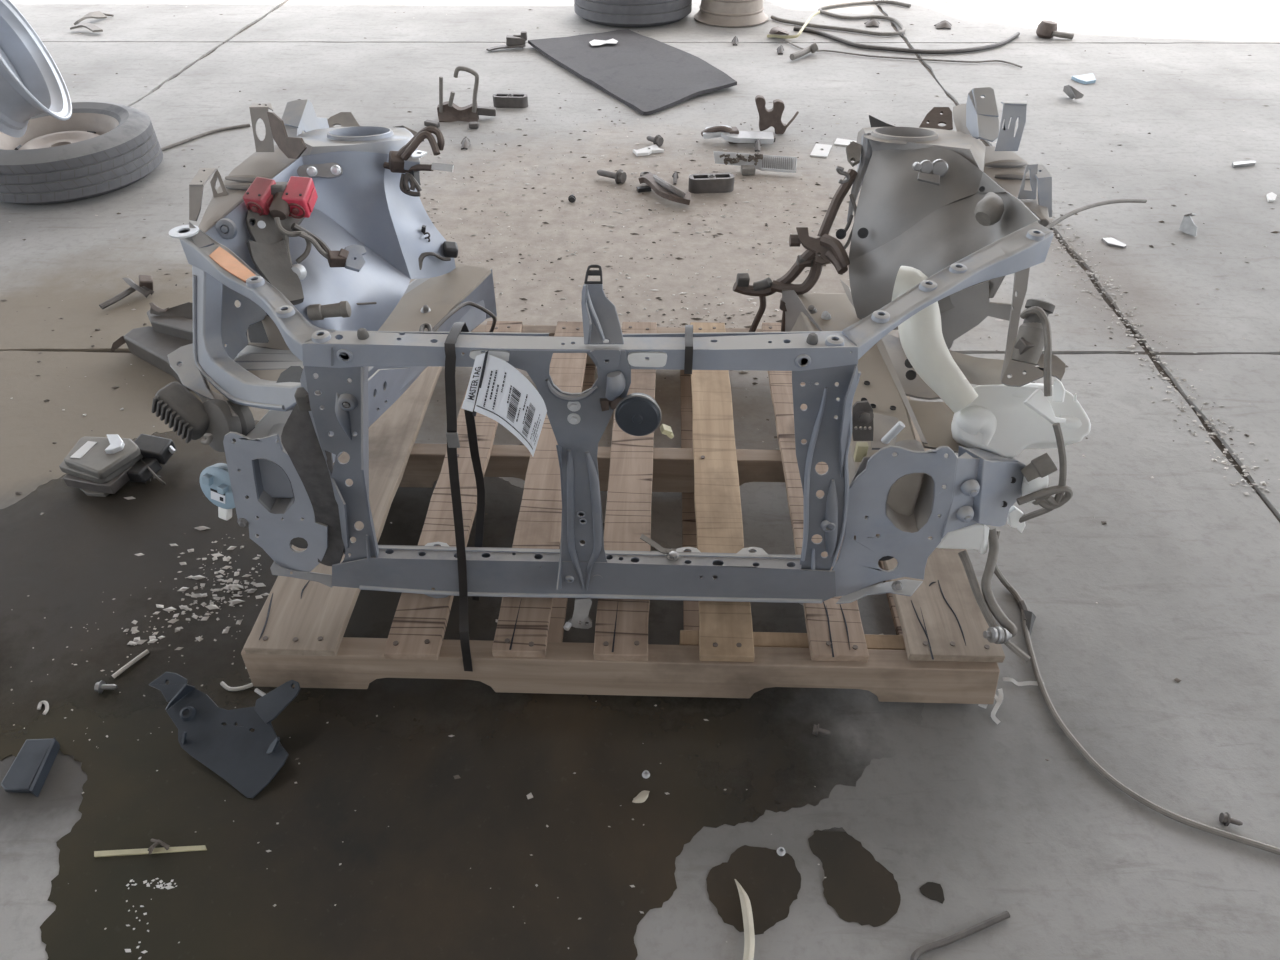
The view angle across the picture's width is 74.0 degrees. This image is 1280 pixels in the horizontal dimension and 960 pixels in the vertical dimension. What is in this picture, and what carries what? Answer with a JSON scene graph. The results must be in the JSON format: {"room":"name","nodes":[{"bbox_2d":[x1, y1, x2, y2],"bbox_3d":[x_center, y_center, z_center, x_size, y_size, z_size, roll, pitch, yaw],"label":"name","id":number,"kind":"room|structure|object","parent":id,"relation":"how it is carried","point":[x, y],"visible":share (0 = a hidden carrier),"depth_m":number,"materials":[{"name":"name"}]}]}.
{"room":"auto salvage yard","nodes":[
{"label":"auto salvage yard","id":0,"kind":"room"},
{"bbox_2d":[0,0,1279,959],"bbox_3d":[0.398,-8.220,11.396,60.000,0.080,60.000,1,41,1],"label":"floor","id":1,"kind":"structure","parent":0,"point":[1182,573],"depth_m":2.17,"materials":[{"name":"concrete"}]},
{"bbox_2d":[1,738,59,796],"bbox_3d":[-0.957,0.448,1.336,0.067,0.019,0.095,1,41,1],"label":"block","id":2,"kind":"object","parent":1,"relation":"on","point":[28,773],"visible":1,"depth_m":1.33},
{"bbox_2d":[0,102,162,204],"bbox_3d":[-2.111,-1.206,3.113,0.631,0.185,0.631,1,41,1],"label":"tyre","id":3,"kind":"object","parent":1,"relation":"on","point":[103,148],"visible":0.98,"depth_m":2.98,"materials":[{"name":"rubber"}]},
{"bbox_2d":[0,0,71,137],"bbox_3d":[-2.142,-1.404,2.837,0.284,0.482,0.456,-12,42,-14],"label":"wheel rim","id":4,"kind":"object","parent":3,"relation":"on","point":[31,82],"visible":1,"depth_m":2.96,"materials":[{"name":"silver metal"}]},
{"bbox_2d":[70,11,113,31],"bbox_3d":[-3.123,-2.596,4.823,0.186,0.042,0.442,-12,42,-13],"label":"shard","id":5,"kind":"object","parent":1,"relation":"on","point":[97,14],"visible":1,"depth_m":4.83},
{"bbox_2d":[59,434,175,496],"bbox_3d":[-1.139,-0.042,1.854,0.217,0.081,0.149,1,41,1],"label":"module","id":6,"kind":"object","parent":1,"relation":"on","point":[98,466],"visible":1,"depth_m":1.83,"materials":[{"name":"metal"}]},
{"bbox_2d":[99,275,153,308],"bbox_3d":[-1.477,-0.548,2.456,0.121,0.049,0.145,1,41,1],"label":"bolt","id":7,"kind":"object","parent":1,"relation":"on","point":[145,287],"visible":1,"depth_m":2.47,"materials":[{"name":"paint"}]},
{"bbox_2d":[111,302,210,390],"bbox_3d":[-1.180,-0.359,2.191,0.355,0.114,0.196,21,45,23],"label":"bracket","id":8,"kind":"object","parent":1,"relation":"on","point":[171,329],"visible":0.66,"depth_m":2.21,"materials":[{"name":"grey metal"}]},
{"bbox_2d":[121,526,268,668],"bbox_3d":[-0.810,0.210,1.620,0.289,0.006,0.352,1,41,1],"label":"shard","id":9,"kind":"object","parent":1,"relation":"on","point":[233,586],"visible":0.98,"depth_m":1.61},
{"bbox_2d":[161,124,249,150],"bbox_3d":[-1.789,-1.407,3.479,0.055,0.012,0.400,29,49,29],"label":"wire","id":10,"kind":"object","parent":1,"relation":"on","point":[243,125],"visible":0.91,"depth_m":3.49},
{"bbox_2d":[0,583,855,959],"bbox_3d":[-0.555,0.292,1.475,1.873,0.077,1.126,22,45,23],"label":"puddle","id":11,"kind":"object","parent":1,"relation":"on","point":[407,889],"depth_m":1.31,"materials":[{"name":"liquid"}]},
{"bbox_2d":[37,701,48,714],"bbox_3d":[-1.000,0.381,1.424,0.022,0.007,0.024,1,41,1],"label":"scrap","id":12,"kind":"object","parent":11,"relation":"on","point":[45,703],"visible":1,"depth_m":1.42,"materials":[{"name":"white plastic"}]},
{"bbox_2d":[94,680,116,693],"bbox_3d":[-0.909,0.353,1.449,0.033,0.022,0.022,1,41,1],"label":"bolt","id":13,"kind":"object","parent":11,"relation":"in","point":[100,686],"visible":1,"depth_m":1.45,"materials":[{"name":"metal"}]},
{"bbox_2d":[111,649,148,677],"bbox_3d":[-0.893,0.322,1.490,0.009,0.009,0.067,23,46,24],"label":"twig","id":14,"kind":"object","parent":11,"relation":"on","point":[146,651],"visible":1,"depth_m":1.49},
{"bbox_2d":[94,838,206,856],"bbox_3d":[-0.715,0.534,1.240,0.163,0.015,0.024,-1,41,-1],"label":"stick","id":15,"kind":"object","parent":11,"relation":"in","point":[166,848],"visible":1,"depth_m":1.24,"materials":[{"name":"plastic"}]},
{"bbox_2d":[125,878,176,958],"bbox_3d":[-0.693,0.603,1.170,0.074,0.002,0.111,1,41,1],"label":"debris","id":16,"kind":"object","parent":11,"relation":"on","point":[169,886],"visible":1,"depth_m":1.20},
{"bbox_2d":[220,681,252,690],"bbox_3d":[-0.690,0.353,1.454,0.060,0.009,0.019,1,41,1],"label":"twig","id":17,"kind":"object","parent":11,"relation":"on","point":[223,684],"visible":0.95,"depth_m":1.45,"materials":[{"name":"white plastic"}]},
{"bbox_2d":[254,688,265,695],"bbox_3d":[-0.629,0.355,1.414,0.027,0.007,0.007,21,45,23],"label":"twig","id":18,"kind":"object","parent":11,"relation":"on","point":[256,690],"visible":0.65,"depth_m":1.41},
{"bbox_2d":[11,595,819,948],"bbox_3d":[-0.486,0.474,1.320,1.506,0.001,0.530,9,42,10],"label":"specks","id":19,"kind":"object","parent":11,"relation":"on","point":[666,793],"visible":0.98,"depth_m":1.31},
{"bbox_2d":[632,790,649,802],"bbox_3d":[0.003,0.486,1.303,0.032,0.004,0.015,-32,50,-32],"label":"leaf","id":20,"kind":"object","parent":11,"relation":"on","point":[642,796],"visible":1,"depth_m":1.30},
{"bbox_2d":[642,770,649,778],"bbox_3d":[0.009,0.461,1.332,0.013,0.006,0.013,1,41,1],"label":"nut","id":21,"kind":"object","parent":11,"relation":"in","point":[645,774],"visible":1,"depth_m":1.33,"materials":[{"name":"metal"}]},
{"bbox_2d":[424,66,495,127],"bbox_3d":[-0.762,-1.591,3.562,0.286,0.250,0.157,1,41,1],"label":"bracket","id":22,"kind":"object","parent":1,"relation":"on","point":[448,111],"visible":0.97,"depth_m":3.62,"materials":[{"name":"brown metal"}]},
{"bbox_2d":[461,137,469,149],"bbox_3d":[-0.699,-1.348,3.394,0.037,0.037,0.074,1,41,1],"label":"scrap piece","id":23,"kind":"object","parent":1,"relation":"on","point":[465,142],"visible":1,"depth_m":3.38,"materials":[{"name":"paint"}]},
{"bbox_2d":[486,31,526,50],"bbox_3d":[-0.699,-2.303,4.455,0.220,0.075,0.092,-8,42,-9],"label":"clip","id":24,"kind":"object","parent":1,"relation":"on","point":[512,41],"visible":1,"depth_m":4.46,"materials":[{"name":"paint"}]},
{"bbox_2d":[493,93,527,107],"bbox_3d":[-0.575,-1.685,3.771,0.154,0.049,0.058,1,41,1],"label":"block","id":25,"kind":"object","parent":1,"relation":"on","point":[500,100],"visible":1,"depth_m":3.75,"materials":[{"name":"paint"}]},
{"bbox_2d":[568,194,575,202],"bbox_3d":[-0.239,-0.998,3.001,0.027,0.027,0.043,1,41,1],"label":"bolt","id":26,"kind":"object","parent":1,"relation":"on","point":[571,198],"visible":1,"depth_m":2.98,"materials":[{"name":"black metal"}]},
{"bbox_2d":[597,169,626,183],"bbox_3d":[-0.108,-1.125,3.133,0.116,0.053,0.054,23,46,24],"label":"bolt","id":27,"kind":"object","parent":1,"relation":"on","point":[619,176],"visible":1,"depth_m":3.12,"materials":[{"name":"paint"}]},
{"bbox_2d":[241,321,1004,703],"bbox_3d":[-0.019,-0.014,1.786,1.243,0.126,1.048,1,41,1],"label":"pallet","id":28,"kind":"object","parent":1,"relation":"on","point":[939,652],"visible":0.62,"depth_m":1.43,"materials":[{"name":"brown wood"}]},
{"bbox_2d":[152,87,1146,630],"bbox_3d":[0.064,-0.285,1.558,1.688,0.647,0.976,1,41,1],"label":"frame","id":29,"kind":"object","parent":28,"relation":"on","point":[320,236],"visible":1,"depth_m":1.36,"materials":[{"name":"metal"}]},
{"bbox_2d":[210,488,224,500],"bbox_3d":[-0.673,0.024,1.356,0.026,0.020,0.004,12,42,14],"label":"print","id":30,"kind":"object","parent":29,"relation":"on","point":[216,494],"depth_m":1.36,"materials":[{"name":"black"}]},
{"bbox_2d":[218,507,231,519],"bbox_3d":[-0.676,0.052,1.385,0.021,0.027,0.018,12,42,14],"label":"socket","id":31,"kind":"object","parent":29,"relation":"attached to","point":[225,513],"depth_m":1.38,"materials":[{"name":"white plastic"}]},
{"bbox_2d":[246,201,263,215],"bbox_3d":[-0.614,-0.433,1.357,0.026,0.026,0.012,1,41,1],"label":"socket","id":32,"kind":"object","parent":29,"relation":"attached to","point":[253,208],"depth_m":1.35,"materials":[{"name":"red plastic"}]},
{"bbox_2d":[247,368,302,380],"bbox_3d":[-0.582,-0.158,1.329,0.202,0.048,0.058,14,43,15],"label":"tray","id":33,"kind":"object","parent":29,"relation":"on","point":[253,374],"depth_m":1.32,"materials":[{"name":"metal"}]},
{"bbox_2d":[247,240,303,304],"bbox_3d":[-0.571,-0.328,1.336,0.058,0.078,0.105,-19,45,-21],"label":"bracket","id":34,"kind":"object","parent":29,"relation":"on","point":[272,260],"depth_m":1.34,"materials":[{"name":"metal"}]},
{"bbox_2d":[288,203,304,218],"bbox_3d":[-0.555,-0.434,1.371,0.029,0.029,0.012,1,41,1],"label":"socket","id":35,"kind":"object","parent":29,"relation":"attached to","point":[295,210],"depth_m":1.37,"materials":[{"name":"red plastic"}]},
{"bbox_2d":[307,301,350,320],"bbox_3d":[-0.495,-0.270,1.354,0.065,0.028,0.026,-5,41,-5],"label":"bolt","id":36,"kind":"object","parent":29,"relation":"in","point":[316,310],"depth_m":1.35,"materials":[{"name":"beige metal"}]},
{"bbox_2d":[444,322,484,671],"bbox_3d":[-0.265,0.054,1.274,0.075,0.572,0.184,1,41,1],"label":"strap","id":37,"kind":"object","parent":29,"relation":"attached to","point":[452,437],"visible":0.91,"depth_m":1.27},
{"bbox_2d":[462,350,546,455],"bbox_3d":[-0.178,-0.104,1.121,0.118,0.121,0.043,19,44,20],"label":"paper tag","id":38,"kind":"object","parent":37,"relation":"hanging from","point":[504,394],"visible":1,"depth_m":1.12,"materials":[{"name":"white paper"}]},
{"bbox_2d":[476,370,539,448],"bbox_3d":[-0.171,-0.095,1.123,0.089,0.088,0.031,20,45,22],"label":"print","id":39,"kind":"object","parent":38,"relation":"attached to","point":[507,397],"depth_m":1.12,"materials":[{"name":"black"}]},
{"bbox_2d":[684,325,692,373],"bbox_3d":[0.065,-0.176,1.135,0.013,0.042,0.062,1,41,1],"label":"strap","id":40,"kind":"object","parent":29,"relation":"attached to","point":[688,362],"visible":1,"depth_m":1.11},
{"bbox_2d":[936,514,988,553],"bbox_3d":[0.526,0.065,1.401,0.082,0.064,0.100,1,41,1],"label":"reservoir","id":41,"kind":"object","parent":29,"relation":"in","point":[974,535],"depth_m":1.37,"materials":[{"name":"white plastic"}]},
{"bbox_2d":[892,266,1090,522],"bbox_3d":[0.540,-0.131,1.330,0.317,0.338,0.252,1,41,1],"label":"reservoir","id":42,"kind":"object","parent":29,"relation":"in","point":[988,424],"depth_m":1.29,"materials":[{"name":"plastic"}]},
{"bbox_2d":[958,526,1030,662],"bbox_3d":[0.566,0.183,1.351,0.063,0.142,0.177,-9,42,-10],"label":"hose","id":43,"kind":"object","parent":28,"relation":"on","point":[995,634],"visible":0.99,"depth_m":1.36,"materials":[{"name":"rubber"}]},
{"bbox_2d":[528,29,736,114],"bbox_3d":[-0.012,-2.058,4.211,0.656,0.035,1.283,-20,45,-21],"label":"mat","id":44,"kind":"object","parent":1,"relation":"on","point":[648,75],"visible":1,"depth_m":4.16,"materials":[{"name":"rubber"}]},
{"bbox_2d":[589,39,617,45],"bbox_3d":[-0.191,-2.312,4.487,0.152,0.002,0.114,-10,42,-12],"label":"paper scrap","id":45,"kind":"object","parent":44,"relation":"on","point":[611,41],"visible":1,"depth_m":4.47,"materials":[{"name":"white paper"}]},
{"bbox_2d":[574,0,691,26],"bbox_3d":[-0.041,-2.828,4.965,0.690,0.205,0.690,1,41,1],"label":"tyre","id":46,"kind":"object","parent":1,"relation":"on","point":[617,13],"visible":1,"depth_m":4.75,"materials":[{"name":"rubber"}]},
{"bbox_2d":[1,1,1279,877],"bbox_3d":[0.588,-1.367,3.437,8.035,0.004,6.024,1,41,1],"label":"dark grit","id":47,"kind":"object","parent":1,"relation":"on","point":[766,224],"visible":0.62,"depth_m":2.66,"materials":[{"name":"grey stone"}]},
{"bbox_2d":[633,144,663,155],"bbox_3d":[0.028,-1.301,3.357,0.115,0.011,0.068,-19,44,-20],"label":"plate","id":48,"kind":"object","parent":1,"relation":"on","point":[654,148],"visible":1,"depth_m":3.35,"materials":[{"name":"white plastic"}]},
{"bbox_2d":[647,135,663,146],"bbox_3d":[0.056,-1.368,3.416,0.073,0.046,0.048,32,50,32],"label":"bolt","id":49,"kind":"object","parent":1,"relation":"on","point":[658,140],"visible":0.97,"depth_m":3.40,"materials":[{"name":"paint"}]},
{"bbox_2d":[637,172,690,204],"bbox_3d":[0.075,-1.040,3.017,0.097,0.061,0.282,-27,48,-28],"label":"curved arm","id":50,"kind":"object","parent":1,"relation":"on","point":[662,188],"visible":1,"depth_m":2.98},
{"bbox_2d":[672,171,677,184],"bbox_3d":[0.130,-1.113,3.123,0.024,0.036,0.074,1,41,1],"label":"scrap piece","id":51,"kind":"object","parent":1,"relation":"on","point":[675,175],"visible":1,"depth_m":3.11,"materials":[{"name":"paint"}]},
{"bbox_2d":[618,288,778,323],"bbox_3d":[0.170,-0.424,2.350,0.935,0.006,0.451,1,41,1],"label":"rubble","id":52,"kind":"object","parent":1,"relation":"on","point":[754,303],"visible":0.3,"depth_m":2.44,"materials":[{"name":"stone"}]},
{"bbox_2d":[688,173,734,193],"bbox_3d":[0.257,-1.070,3.060,0.164,0.054,0.055,-3,41,-4],"label":"block","id":53,"kind":"object","parent":1,"relation":"on","point":[710,182],"visible":1,"depth_m":3.04,"materials":[{"name":"paint"}]},
{"bbox_2d":[694,0,768,26],"bbox_3d":[0.533,-2.773,4.919,0.436,0.188,0.436,1,41,1],"label":"wheel rim","id":54,"kind":"object","parent":1,"relation":"on","point":[720,13],"visible":1,"depth_m":4.82,"materials":[{"name":"paint"}]},
{"bbox_2d":[731,36,737,44],"bbox_3d":[0.511,-2.356,4.554,0.038,0.037,0.074,1,41,1],"label":"scrap piece","id":55,"kind":"object","parent":1,"relation":"on","point":[735,39],"visible":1,"depth_m":4.54,"materials":[{"name":"paint"}]},
{"bbox_2d":[701,125,774,143],"bbox_3d":[0.394,-1.387,3.417,0.302,0.071,0.103,5,41,6],"label":"alloy arm","id":56,"kind":"object","parent":1,"relation":"on","point":[730,134],"visible":1,"depth_m":3.40},
{"bbox_2d":[734,879,754,959],"bbox_3d":[0.141,0.617,1.148,0.029,0.010,0.155,4,41,4],"label":"strip","id":57,"kind":"object","parent":1,"relation":"on","point":[749,936],"visible":1,"depth_m":1.16,"materials":[{"name":"white plastic"}]},
{"bbox_2d":[706,845,800,934],"bbox_3d":[0.162,0.578,1.203,0.135,0.002,0.124,1,41,1],"label":"puddle","id":58,"kind":"object","parent":1,"relation":"on","point":[771,882],"visible":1,"depth_m":1.21,"materials":[{"name":"liquid"}]},
{"bbox_2d":[777,847,785,855],"bbox_3d":[0.206,0.541,1.239,0.013,0.006,0.013,1,41,1],"label":"nut","id":59,"kind":"object","parent":58,"relation":"in","point":[780,851],"visible":1,"depth_m":1.24,"materials":[{"name":"metal"}]},
{"bbox_2d":[714,151,796,174],"bbox_3d":[0.427,-1.188,3.186,0.319,0.063,0.096,7,42,8],"label":"metal tray","id":60,"kind":"object","parent":1,"relation":"on","point":[749,163],"visible":1,"depth_m":3.19,"materials":[{"name":"metal"}]},
{"bbox_2d":[754,139,761,151],"bbox_3d":[0.469,-1.334,3.377,0.030,0.037,0.074,1,41,1],"label":"scrap piece","id":61,"kind":"object","parent":1,"relation":"on","point":[757,145],"visible":1,"depth_m":3.36,"materials":[{"name":"paint"}]},
{"bbox_2d":[755,95,798,133],"bbox_3d":[0.561,-1.494,3.483,0.191,0.150,0.050,-4,41,-4],"label":"x-bracket","id":62,"kind":"object","parent":1,"relation":"on","point":[771,117],"visible":1,"depth_m":3.47,"materials":[{"name":"brown metal"}]},
{"bbox_2d":[777,45,783,53],"bbox_3d":[0.733,-2.241,4.422,0.038,0.037,0.074,1,41,1],"label":"scrap piece","id":63,"kind":"object","parent":1,"relation":"on","point":[780,49],"visible":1,"depth_m":4.41,"materials":[{"name":"paint"}]},
{"bbox_2d":[767,11,819,38],"bbox_3d":[0.855,-2.559,4.770,0.183,0.060,0.609,14,43,16],"label":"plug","id":64,"kind":"object","parent":1,"relation":"on","point":[783,33],"visible":1,"depth_m":4.63,"materials":[{"name":"plastic"}]},
{"bbox_2d":[790,43,817,59],"bbox_3d":[0.844,-2.193,4.347,0.062,0.052,0.200,29,49,29],"label":"bolt","id":65,"kind":"object","parent":1,"relation":"on","point":[813,48],"visible":1,"depth_m":4.35,"materials":[{"name":"white plastic"}]},
{"bbox_2d":[810,144,831,157],"bbox_3d":[0.717,-1.304,3.365,0.066,0.005,0.136,12,42,14],"label":"card","id":66,"kind":"object","parent":1,"relation":"on","point":[819,150],"visible":1,"depth_m":3.36,"materials":[{"name":"white paper"}]},
{"bbox_2d":[812,724,830,735],"bbox_3d":[0.296,0.408,1.386,0.029,0.020,0.020,1,41,1],"label":"bolt","id":67,"kind":"object","parent":1,"relation":"on","point":[816,729],"visible":1,"depth_m":1.38,"materials":[{"name":"paint"}]},
{"bbox_2d":[771,0,910,35],"bbox_3d":[1.254,-2.761,5.030,0.777,0.020,0.793,20,45,21],"label":"air hose","id":68,"kind":"object","parent":1,"relation":"on","point":[821,9],"visible":0.98,"depth_m":4.94,"materials":[{"name":"rubber"}]},
{"bbox_2d":[834,138,856,145],"bbox_3d":[0.831,-1.362,3.432,0.084,0.005,0.067,13,43,15],"label":"card","id":69,"kind":"object","parent":1,"relation":"on","point":[842,142],"visible":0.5,"depth_m":3.42,"materials":[{"name":"white paper"}]},
{"bbox_2d":[808,827,900,926],"bbox_3d":[0.309,0.565,1.217,0.108,0.002,0.144,-5,41,-6],"label":"puddle","id":70,"kind":"object","parent":1,"relation":"on","point":[859,888],"visible":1,"depth_m":1.21,"materials":[{"name":"liquid"}]},
{"bbox_2d":[864,18,879,26],"bbox_3d":[1.326,-2.607,4.844,0.087,0.038,0.074,1,41,1],"label":"scrap piece","id":71,"kind":"object","parent":1,"relation":"on","point":[872,22],"visible":1,"depth_m":4.83,"materials":[{"name":"paint"}]},
{"bbox_2d":[783,39,1022,67],"bbox_3d":[1.321,-2.187,4.374,1.228,0.009,0.165,14,43,16],"label":"wire","id":72,"kind":"object","parent":1,"relation":"on","point":[1007,62],"visible":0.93,"depth_m":4.32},
{"bbox_2d":[793,26,1019,53],"bbox_3d":[1.452,-2.356,4.565,1.234,0.024,0.435,4,41,5],"label":"air hose","id":73,"kind":"object","parent":1,"relation":"on","point":[841,40],"visible":0.98,"depth_m":4.46,"materials":[{"name":"rubber"}]},
{"bbox_2d":[919,882,944,903],"bbox_3d":[0.411,0.582,1.198,0.032,0.002,0.029,1,41,1],"label":"puddle","id":74,"kind":"object","parent":1,"relation":"on","point":[933,891],"visible":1,"depth_m":1.20,"materials":[{"name":"liquid"}]},
{"bbox_2d":[934,20,951,28],"bbox_3d":[1.719,-2.577,4.810,0.097,0.038,0.074,1,41,1],"label":"scrap piece","id":75,"kind":"object","parent":1,"relation":"on","point":[943,24],"visible":1,"depth_m":4.79,"materials":[{"name":"paint"}]},
{"bbox_2d":[910,911,1009,959],"bbox_3d":[0.431,0.617,1.150,0.163,0.010,0.020,-16,44,-18],"label":"rod","id":76,"kind":"object","parent":1,"relation":"on","point":[918,952],"visible":1,"depth_m":1.15,"materials":[{"name":"grey metal"}]},
{"bbox_2d":[978,688,1002,723],"bbox_3d":[0.587,0.373,1.421,0.037,0.020,0.061,15,43,16],"label":"scrap","id":77,"kind":"object","parent":1,"relation":"on","point":[1000,691],"visible":0.78,"depth_m":1.43,"materials":[{"name":"white plastic"}]},
{"bbox_2d":[1003,677,1043,685],"bbox_3d":[0.660,0.348,1.460,0.069,0.006,0.013,5,41,6],"label":"scrap","id":78,"kind":"object","parent":1,"relation":"on","point":[1009,679],"visible":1,"depth_m":1.46,"materials":[{"name":"white plastic"}]},
{"bbox_2d":[1036,20,1073,38],"bbox_3d":[2.266,-2.460,4.643,0.186,0.084,0.114,1,41,1],"label":"lump","id":79,"kind":"object","parent":1,"relation":"on","point":[1047,29],"visible":1,"depth_m":4.62,"materials":[{"name":"brown metal"}]},
{"bbox_2d":[1063,84,1083,98],"bbox_3d":[1.947,-1.748,3.835,0.058,0.074,0.107,-28,48,-29],"label":"metal offcut","id":80,"kind":"object","parent":1,"relation":"on","point":[1071,92],"visible":1,"depth_m":3.83,"materials":[{"name":"metal"}]},
{"bbox_2d":[1071,73,1095,83],"bbox_3d":[2.147,-1.921,4.069,0.139,0.013,0.093,-15,43,-17],"label":"wrapper","id":81,"kind":"object","parent":1,"relation":"on","point":[1086,78],"visible":1,"depth_m":4.05,"materials":[{"name":"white plastic"}]},
{"bbox_2d":[1101,238,1126,247],"bbox_3d":[1.526,-0.764,2.741,0.044,0.007,0.075,-17,44,-18],"label":"metal sliver","id":82,"kind":"object","parent":1,"relation":"on","point":[1109,241],"visible":1,"depth_m":2.74,"materials":[{"name":"metal"}]},
{"bbox_2d":[988,529,1279,854],"bbox_3d":[0.747,0.304,1.318,0.187,0.267,0.593,-17,44,-19],"label":"cable","id":83,"kind":"object","parent":1,"relation":"on","point":[1028,618],"visible":0.96,"depth_m":1.35,"materials":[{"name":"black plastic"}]},
{"bbox_2d":[1179,213,1197,235],"bbox_3d":[1.824,-0.845,2.798,0.054,0.062,0.066,-24,46,-25],"label":"metal offcut","id":84,"kind":"object","parent":1,"relation":"on","point":[1187,226],"visible":1,"depth_m":2.79,"materials":[{"name":"metal"}]},
{"bbox_2d":[1219,812,1242,825],"bbox_3d":[0.884,0.508,1.272,0.029,0.020,0.020,1,41,1],"label":"bolt","id":85,"kind":"object","parent":1,"relation":"on","point":[1224,818],"visible":1,"depth_m":1.27,"materials":[{"name":"paint"}]},
{"bbox_2d":[1232,161,1255,167],"bbox_3d":[2.307,-1.210,3.251,0.113,0.011,0.026,-10,42,-11],"label":"metal strip","id":86,"kind":"object","parent":1,"relation":"on","point":[1241,163],"visible":1,"depth_m":3.24,"materials":[{"name":"metal"}]},
{"bbox_2d":[1266,192,1276,201],"bbox_3d":[2.240,-1.005,3.018,0.030,0.007,0.086,25,47,26],"label":"paper scrap","id":87,"kind":"object","parent":1,"relation":"on","point":[1271,197],"visible":1,"depth_m":3.01,"materials":[{"name":"white paper"}]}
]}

